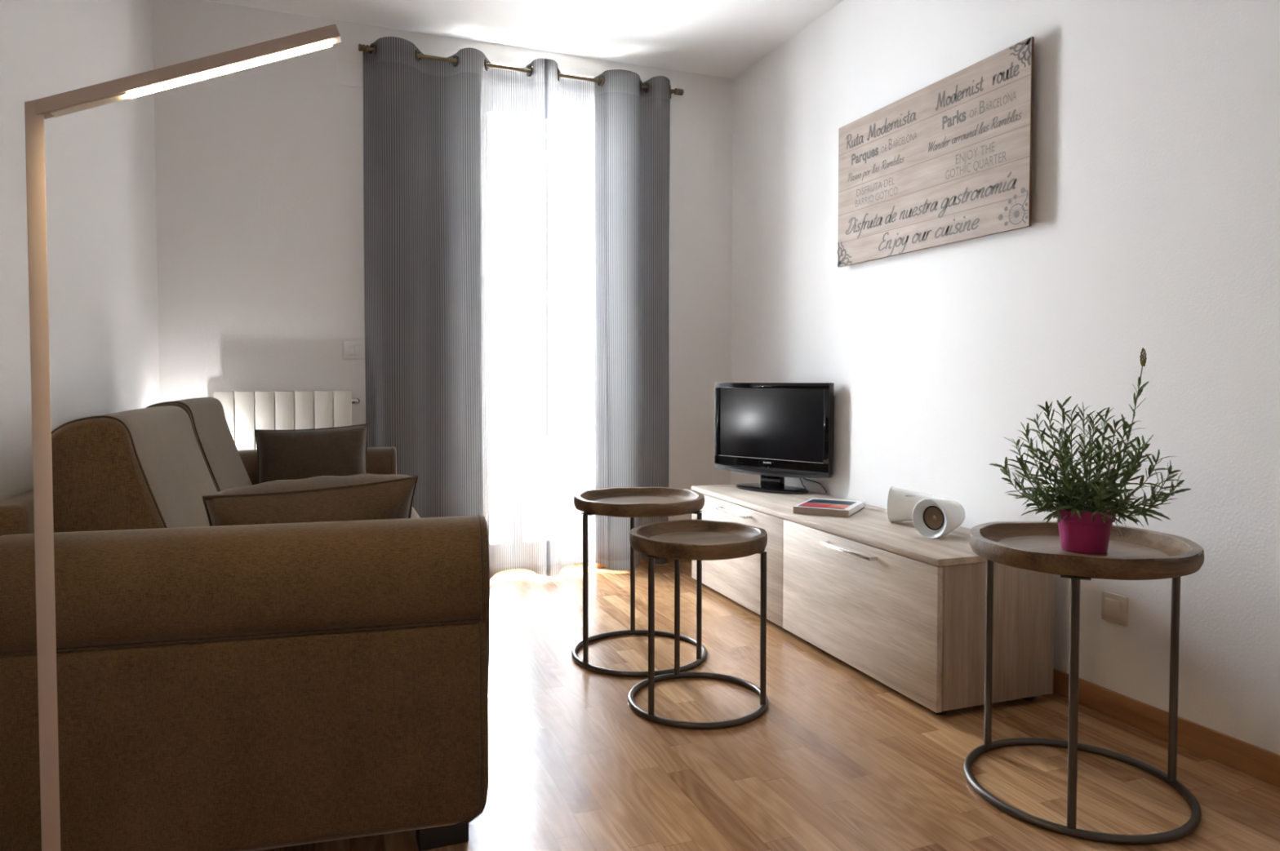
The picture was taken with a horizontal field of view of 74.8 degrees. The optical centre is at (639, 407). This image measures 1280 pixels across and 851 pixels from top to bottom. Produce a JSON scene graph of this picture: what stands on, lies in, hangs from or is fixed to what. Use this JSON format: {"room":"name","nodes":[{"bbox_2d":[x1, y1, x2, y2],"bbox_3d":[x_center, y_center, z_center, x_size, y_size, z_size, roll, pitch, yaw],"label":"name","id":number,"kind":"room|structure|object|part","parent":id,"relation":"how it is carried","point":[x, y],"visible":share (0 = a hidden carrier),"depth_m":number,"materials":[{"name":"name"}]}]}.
{"room":"living room","nodes":[
{"label":"living room","id":0,"kind":"room"},
{"bbox_2d":[0,0,159,501],"bbox_3d":[-0.617,-0.316,-0.309,0.200,2.551,8.698,-1,2,-22],"label":"wall","id":1,"kind":"structure","parent":0,"point":[100,161],"depth_m":2.31,"materials":[{"name":"white paint"}]},
{"bbox_2d":[152,0,733,568],"bbox_3d":[-0.815,-0.458,4.125,2.691,2.551,0.300,-1,2,-22],"label":"wall","id":2,"kind":"structure","parent":0,"point":[259,169],"depth_m":3.68,"materials":[{"name":"white paint"}]},
{"bbox_2d":[213,391,359,450],"bbox_3d":[-1.539,0.380,3.651,0.611,0.906,0.100,-1,2,-22],"label":"radiator","id":3,"kind":"object","parent":2,"relation":"attached to","point":[284,402],"visible":0.41,"depth_m":3.59,"materials":[{"name":"white metal"}]},
{"bbox_2d":[336,60,362,87],"bbox_3d":[-1.297,-1.492,3.737,0.108,0.107,0.006,-1,2,-22],"label":"junction cover","id":4,"kind":"object","parent":2,"relation":"attached to","point":[348,73],"visible":1,"depth_m":3.73,"materials":[{"name":"white paint"}]},
{"bbox_2d":[342,341,364,359],"bbox_3d":[-1.288,-0.261,3.775,0.096,0.080,0.016,-1,2,-22],"label":"light switch","id":5,"kind":"object","parent":2,"relation":"attached to","point":[351,349],"visible":1,"depth_m":3.77,"materials":[{"name":"white plastic"}]},
{"bbox_3d":[-1.286,-0.262,3.773,0.058,0.050,0.003,-1,2,-22],"label":"frame","id":6,"kind":"part","parent":5,"relation":"part of","materials":[{"name":"white plastic"}]},
{"bbox_2d":[358,43,684,98],"bbox_3d":[-0.522,-1.591,3.989,1.561,0.044,0.102,-1,2,-22],"label":"curtain rod","id":7,"kind":"object","parent":2,"relation":"attached to","point":[363,47],"visible":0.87,"depth_m":3.91,"materials":[{"name":"gold metal"}]},
{"bbox_2d":[362,36,547,579],"bbox_3d":[-0.833,-0.412,3.867,0.832,2.448,0.133,-1,2,-22],"label":"curtain","id":8,"kind":"object","parent":7,"relation":"hanging from","point":[454,158],"visible":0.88,"depth_m":3.87,"materials":[{"name":"grey fabric"}]},
{"bbox_2d":[544,57,671,577],"bbox_3d":[-0.152,-0.420,4.132,0.683,2.448,0.113,-1,2,-22],"label":"curtain","id":9,"kind":"object","parent":7,"relation":"hanging from","point":[607,142],"visible":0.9,"depth_m":4.12,"materials":[{"name":"grey fabric"}]},
{"bbox_2d":[597,559,690,568],"bbox_3d":[-0.757,0.785,4.020,2.663,0.073,0.013,-1,2,-22],"label":"baseboard","id":10,"kind":"structure","parent":2,"relation":"attached to","point":[642,562],"depth_m":4.32,"materials":[{"name":"brown wood"}]},
{"bbox_2d":[204,0,843,79],"bbox_3d":[0.728,-1.658,0.180,3.091,0.100,8.698,-1,2,-22],"label":"ceiling","id":11,"kind":"structure","parent":0,"point":[721,38],"depth_m":3.75,"materials":[{"name":"white paint"}]},
{"bbox_2d":[257,560,1279,850],"bbox_3d":[0.728,0.992,0.265,3.091,0.100,8.698,-1,2,-22],"label":"floor","id":12,"kind":"structure","parent":0,"point":[837,758],"depth_m":2.12,"materials":[{"name":"brown wood"}]},
{"bbox_2d":[24,23,341,850],"bbox_3d":[-0.668,0.196,1.127,0.489,1.437,0.214,-1,2,-32],"label":"floor lamp","id":13,"kind":"object","parent":12,"relation":"on","point":[36,111],"visible":1,"depth_m":1.06,"materials":[{"name":"beige metal"}]},
{"bbox_3d":[-0.588,-0.444,1.100,0.369,0.157,0.023,-1,2,-17],"label":"arm","id":14,"kind":"part","parent":13,"relation":"part of","materials":[{"name":"beige wood"}]},
{"bbox_2d":[0,397,489,850],"bbox_3d":[-1.076,0.424,2.523,0.982,0.892,2.220,-1,2,-22],"label":"sofa","id":15,"kind":"object","parent":12,"relation":"on","point":[264,686],"visible":0.88,"depth_m":1.56,"materials":[{"name":"brown fabric"}]},
{"bbox_3d":[-1.473,0.479,2.359,0.081,0.652,1.781,-1,2,-20],"label":"frame","id":16,"kind":"part","parent":15,"relation":"part of","materials":[{"name":"brown fabric"}]},
{"bbox_2d":[51,405,217,533],"bbox_3d":[-1.186,0.223,2.061,0.313,0.443,0.820,-1,2,-22],"label":"cushion","id":17,"kind":"object","parent":15,"relation":"on","point":[144,468],"depth_m":1.68,"materials":[{"name":"brown fabric"}]},
{"bbox_2d":[151,397,252,492],"bbox_3d":[-1.476,0.194,2.837,0.313,0.452,0.823,-1,2,-22],"label":"cushion","id":18,"kind":"object","parent":15,"relation":"on","point":[216,444],"depth_m":2.71,"materials":[{"name":"brown fabric"}]},
{"bbox_2d":[202,473,417,526],"bbox_3d":[-0.723,0.289,1.863,0.427,0.284,0.259,-1,2,-22],"label":"throw pillow","id":19,"kind":"object","parent":15,"relation":"on","point":[359,497],"visible":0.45,"depth_m":1.77,"materials":[{"name":"brown fabric"}]},
{"bbox_2d":[254,423,368,484],"bbox_3d":[-1.254,0.229,3.216,0.411,0.329,0.185,-1,2,-22],"label":"throw pillow","id":20,"kind":"object","parent":15,"relation":"on","point":[339,451],"visible":0.56,"depth_m":3.16,"materials":[{"name":"brown fabric"}]},
{"bbox_3d":[-1.418,0.471,3.432,0.810,0.604,0.193,0,2,-15],"label":"arm","id":21,"kind":"part","parent":15,"relation":"part of"},
{"bbox_2d":[410,506,420,518],"bbox_3d":[-1.144,0.480,2.934,0.795,0.177,0.832,-1,2,-22],"label":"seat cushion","id":22,"kind":"object","parent":15,"relation":"on","point":[414,514],"depth_m":3.14,"materials":[{"name":"beige fabric"}]},
{"bbox_2d":[571,487,706,677],"bbox_3d":[-0.002,0.578,2.902,0.470,0.558,0.470,-1,2,-22],"label":"side table","id":23,"kind":"object","parent":12,"relation":"on","point":[632,503],"visible":0.97,"depth_m":2.80,"materials":[{"name":"brown wood"}]},
{"bbox_3d":[-0.180,0.600,2.770,0.018,0.495,0.018,-1,2,-22],"label":"leg","id":24,"kind":"part","parent":23,"relation":"part of","materials":[{"name":"metal"}]},
{"bbox_3d":[-0.170,0.351,2.770,0.025,0.003,0.056,-1,2,-37],"label":"mounting plate","id":25,"kind":"part","parent":23,"relation":"part of","materials":[{"name":"metal"}]},
{"bbox_3d":[-0.027,0.589,3.123,0.018,0.495,0.018,-1,2,-22],"label":"leg","id":26,"kind":"part","parent":23,"relation":"part of","materials":[{"name":"metal"}]},
{"bbox_2d":[573,487,704,517],"bbox_3d":[-0.002,0.322,2.894,0.452,0.046,0.454,-1,2,-22],"label":"tray","id":27,"kind":"object","parent":23,"relation":"on","point":[617,502],"depth_m":2.81,"materials":[{"name":"brown wood"}]},
{"bbox_3d":[0.198,0.599,2.807,0.018,0.495,0.018,-1,2,-22],"label":"leg","id":28,"kind":"part","parent":23,"relation":"part of","materials":[{"name":"metal"}]},
{"bbox_2d":[627,520,768,729],"bbox_3d":[0.171,0.616,2.474,0.416,0.509,0.416,-1,2,-22],"label":"side table","id":29,"kind":"object","parent":12,"relation":"on","point":[681,540],"visible":1,"depth_m":2.40,"materials":[{"name":"brown wood"}]},
{"bbox_3d":[0.032,0.640,2.338,0.018,0.444,0.018,-1,2,-22],"label":"leg","id":30,"kind":"part","parent":29,"relation":"part of","materials":[{"name":"metal"}]},
{"bbox_3d":[0.041,0.416,2.340,0.025,0.003,0.056,-2,3,-45],"label":"mounting plate","id":31,"kind":"part","parent":29,"relation":"part of","materials":[{"name":"metal"}]},
{"bbox_3d":[0.118,0.629,2.663,0.018,0.444,0.018,-1,2,-22],"label":"leg","id":32,"kind":"part","parent":29,"relation":"part of","materials":[{"name":"metal"}]},
{"bbox_2d":[629,520,767,560],"bbox_3d":[0.171,0.386,2.466,0.405,0.048,0.401,-1,2,-22],"label":"tray","id":33,"kind":"object","parent":29,"relation":"on","point":[681,540],"depth_m":2.42,"materials":[{"name":"brown wood"}]},
{"bbox_3d":[0.355,0.637,2.413,0.018,0.444,0.018,-1,2,-22],"label":"leg","id":34,"kind":"part","parent":29,"relation":"part of","materials":[{"name":"metal"}]},
{"bbox_2d":[691,484,1054,715],"bbox_3d":[0.719,0.620,3.196,0.454,0.457,1.721,-1,2,-20],"label":"sideboard","id":35,"kind":"object","parent":12,"relation":"on","point":[904,608],"visible":0.93,"depth_m":2.53,"materials":[{"name":"grey wood"}]},
{"bbox_3d":[0.388,0.436,3.483,0.030,0.010,0.280,-1,2,-20],"label":"handle","id":36,"kind":"part","parent":35,"relation":"part of","materials":[{"name":"silver metal"}]},
{"bbox_3d":[0.397,0.608,3.535,0.019,0.408,0.855,-1,2,-20],"label":"door","id":37,"kind":"part","parent":35,"relation":"part of","materials":[{"name":"grey wood"}]},
{"bbox_2d":[714,382,834,494],"bbox_3d":[0.590,0.130,3.775,0.614,0.484,0.190,2,3,43],"label":"television","id":38,"kind":"object","parent":35,"relation":"on","point":[775,432],"visible":1,"depth_m":3.74,"materials":[{"name":"black plastic"}]},
{"bbox_2d":[793,497,864,517],"bbox_3d":[0.721,0.378,3.180,0.205,0.027,0.264,1,2,27],"label":"book","id":39,"kind":"object","parent":35,"relation":"on","point":[814,506],"visible":1,"depth_m":3.10,"materials":[{"name":"white paper"}]},
{"bbox_2d":[800,506,842,509],"bbox_3d":[0.667,0.368,3.086,0.171,0.001,0.009,1,2,27],"label":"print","id":40,"kind":"object","parent":39,"relation":"on","point":[802,507],"depth_m":3.09,"materials":[{"name":"red paper"}]},
{"bbox_2d":[799,502,848,509],"bbox_3d":[0.691,0.366,3.132,0.179,0.001,0.187,-1,2,-22],"label":"print","id":41,"kind":"object","parent":39,"relation":"on","point":[802,505],"depth_m":3.12,"materials":[{"name":"red paper"}]},
{"bbox_2d":[806,499,856,505],"bbox_3d":[0.738,0.363,3.224,0.184,0.001,0.191,-1,2,-22],"label":"print","id":42,"kind":"object","parent":39,"relation":"on","point":[813,502],"depth_m":3.22,"materials":[{"name":"blue"}]},
{"bbox_2d":[828,504,848,508],"bbox_3d":[0.738,0.367,3.106,0.063,0.001,0.078,1,2,27],"label":"print","id":43,"kind":"object","parent":39,"relation":"on","point":[830,506],"depth_m":3.11,"materials":[{"name":"red paper"}]},
{"bbox_3d":[0.733,0.401,3.194,0.425,0.020,1.721,-1,2,-20],"label":"panel","id":44,"kind":"part","parent":35,"relation":"part of","materials":[{"name":"grey wood"}]},
{"bbox_3d":[0.671,0.461,2.699,0.030,0.010,0.273,-1,2,-20],"label":"handle","id":45,"kind":"part","parent":35,"relation":"part of","materials":[{"name":"silver metal"}]},
{"bbox_3d":[0.689,0.634,2.729,0.019,0.408,0.855,-1,2,-20],"label":"door","id":46,"kind":"part","parent":35,"relation":"part of","materials":[{"name":"grey wood"}]},
{"bbox_2d":[886,486,964,538],"bbox_3d":[0.943,0.342,2.778,0.222,0.125,0.394,-1,2,-22],"label":"speaker","id":47,"kind":"object","parent":35,"relation":"on","point":[934,517],"visible":1,"depth_m":2.65},
{"bbox_3d":[1.030,0.642,2.406,0.399,0.408,0.018,-1,2,-20],"label":"panel","id":48,"kind":"part","parent":35,"relation":"part of","materials":[{"name":"grey wood"}]},
{"bbox_2d":[963,521,1204,845],"bbox_3d":[1.015,0.593,1.941,0.488,0.590,0.488,-1,2,-22],"label":"side table","id":49,"kind":"object","parent":12,"relation":"on","point":[1141,554],"visible":0.91,"depth_m":1.88,"materials":[{"name":"brown wood"}]},
{"bbox_3d":[0.891,0.605,2.136,0.018,0.526,0.018,-1,2,-22],"label":"leg","id":50,"kind":"part","parent":49,"relation":"part of","materials":[{"name":"metal"}]},
{"bbox_3d":[0.901,0.618,1.741,0.018,0.526,0.018,-1,2,-22],"label":"leg","id":51,"kind":"part","parent":49,"relation":"part of","materials":[{"name":"metal"}]},
{"bbox_3d":[0.908,0.353,1.744,0.056,0.003,0.025,1,2,29],"label":"mounting plate","id":52,"kind":"part","parent":49,"relation":"part of","materials":[{"name":"metal"}]},
{"bbox_2d":[968,521,1204,580],"bbox_3d":[1.014,0.322,1.933,0.481,0.047,0.477,-1,2,-22],"label":"tray","id":53,"kind":"object","parent":49,"relation":"on","point":[1141,554],"depth_m":1.85,"materials":[{"name":"brown wood"}]},
{"bbox_2d":[990,347,1191,554],"bbox_3d":[1.024,0.096,1.912,0.385,0.464,0.250,0,2,7],"label":"potted plant","id":54,"kind":"object","parent":49,"relation":"on","point":[1086,528],"visible":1,"depth_m":1.89,"materials":[{"name":"green plant"}]},
{"bbox_3d":[1.023,0.280,1.927,0.127,0.096,0.127,-1,2,-22],"label":"pot","id":55,"kind":"part","parent":54,"relation":"part of","materials":[{"name":"pink plastic"}]},
{"bbox_3d":[1.024,0.097,1.913,0.348,0.305,0.192,1,2,20],"label":"stem","id":56,"kind":"part","parent":54,"relation":"part of","materials":[{"name":"green plant"}]},
{"bbox_3d":[1.246,0.611,1.952,0.018,0.526,0.018,-1,2,-22],"label":"leg","id":57,"kind":"part","parent":49,"relation":"part of","materials":[{"name":"metal"}]},
{"bbox_2d":[731,0,1279,755],"bbox_3d":[2.072,-0.350,0.753,0.200,2.551,8.698,-1,2,-22],"label":"wall","id":58,"kind":"structure","parent":0,"point":[1155,228],"depth_m":2.44,"materials":[{"name":"white paint"}]},
{"bbox_2d":[837,36,1034,266],"bbox_3d":[1.032,-0.864,3.052,0.036,0.582,1.009,-1,2,-22],"label":"wall sign","id":59,"kind":"object","parent":58,"relation":"attached to","point":[948,161],"visible":1,"depth_m":2.93,"materials":[{"name":"brown wood"}]},
{"bbox_2d":[1101,591,1128,626],"bbox_3d":[1.335,0.566,2.357,0.015,0.082,0.080,-1,2,-22],"label":"electrical outlet","id":60,"kind":"object","parent":58,"relation":"attached to","point":[1114,607],"visible":1,"depth_m":2.35,"materials":[{"name":"beige plastic"}]},
{"bbox_2d":[1053,668,1279,787],"bbox_3d":[1.992,0.891,0.707,0.013,0.073,8.198,-1,2,-22],"label":"baseboard","id":61,"kind":"structure","parent":58,"relation":"attached to","point":[1261,764],"depth_m":2.17,"materials":[{"name":"brown wood"}]}
]}

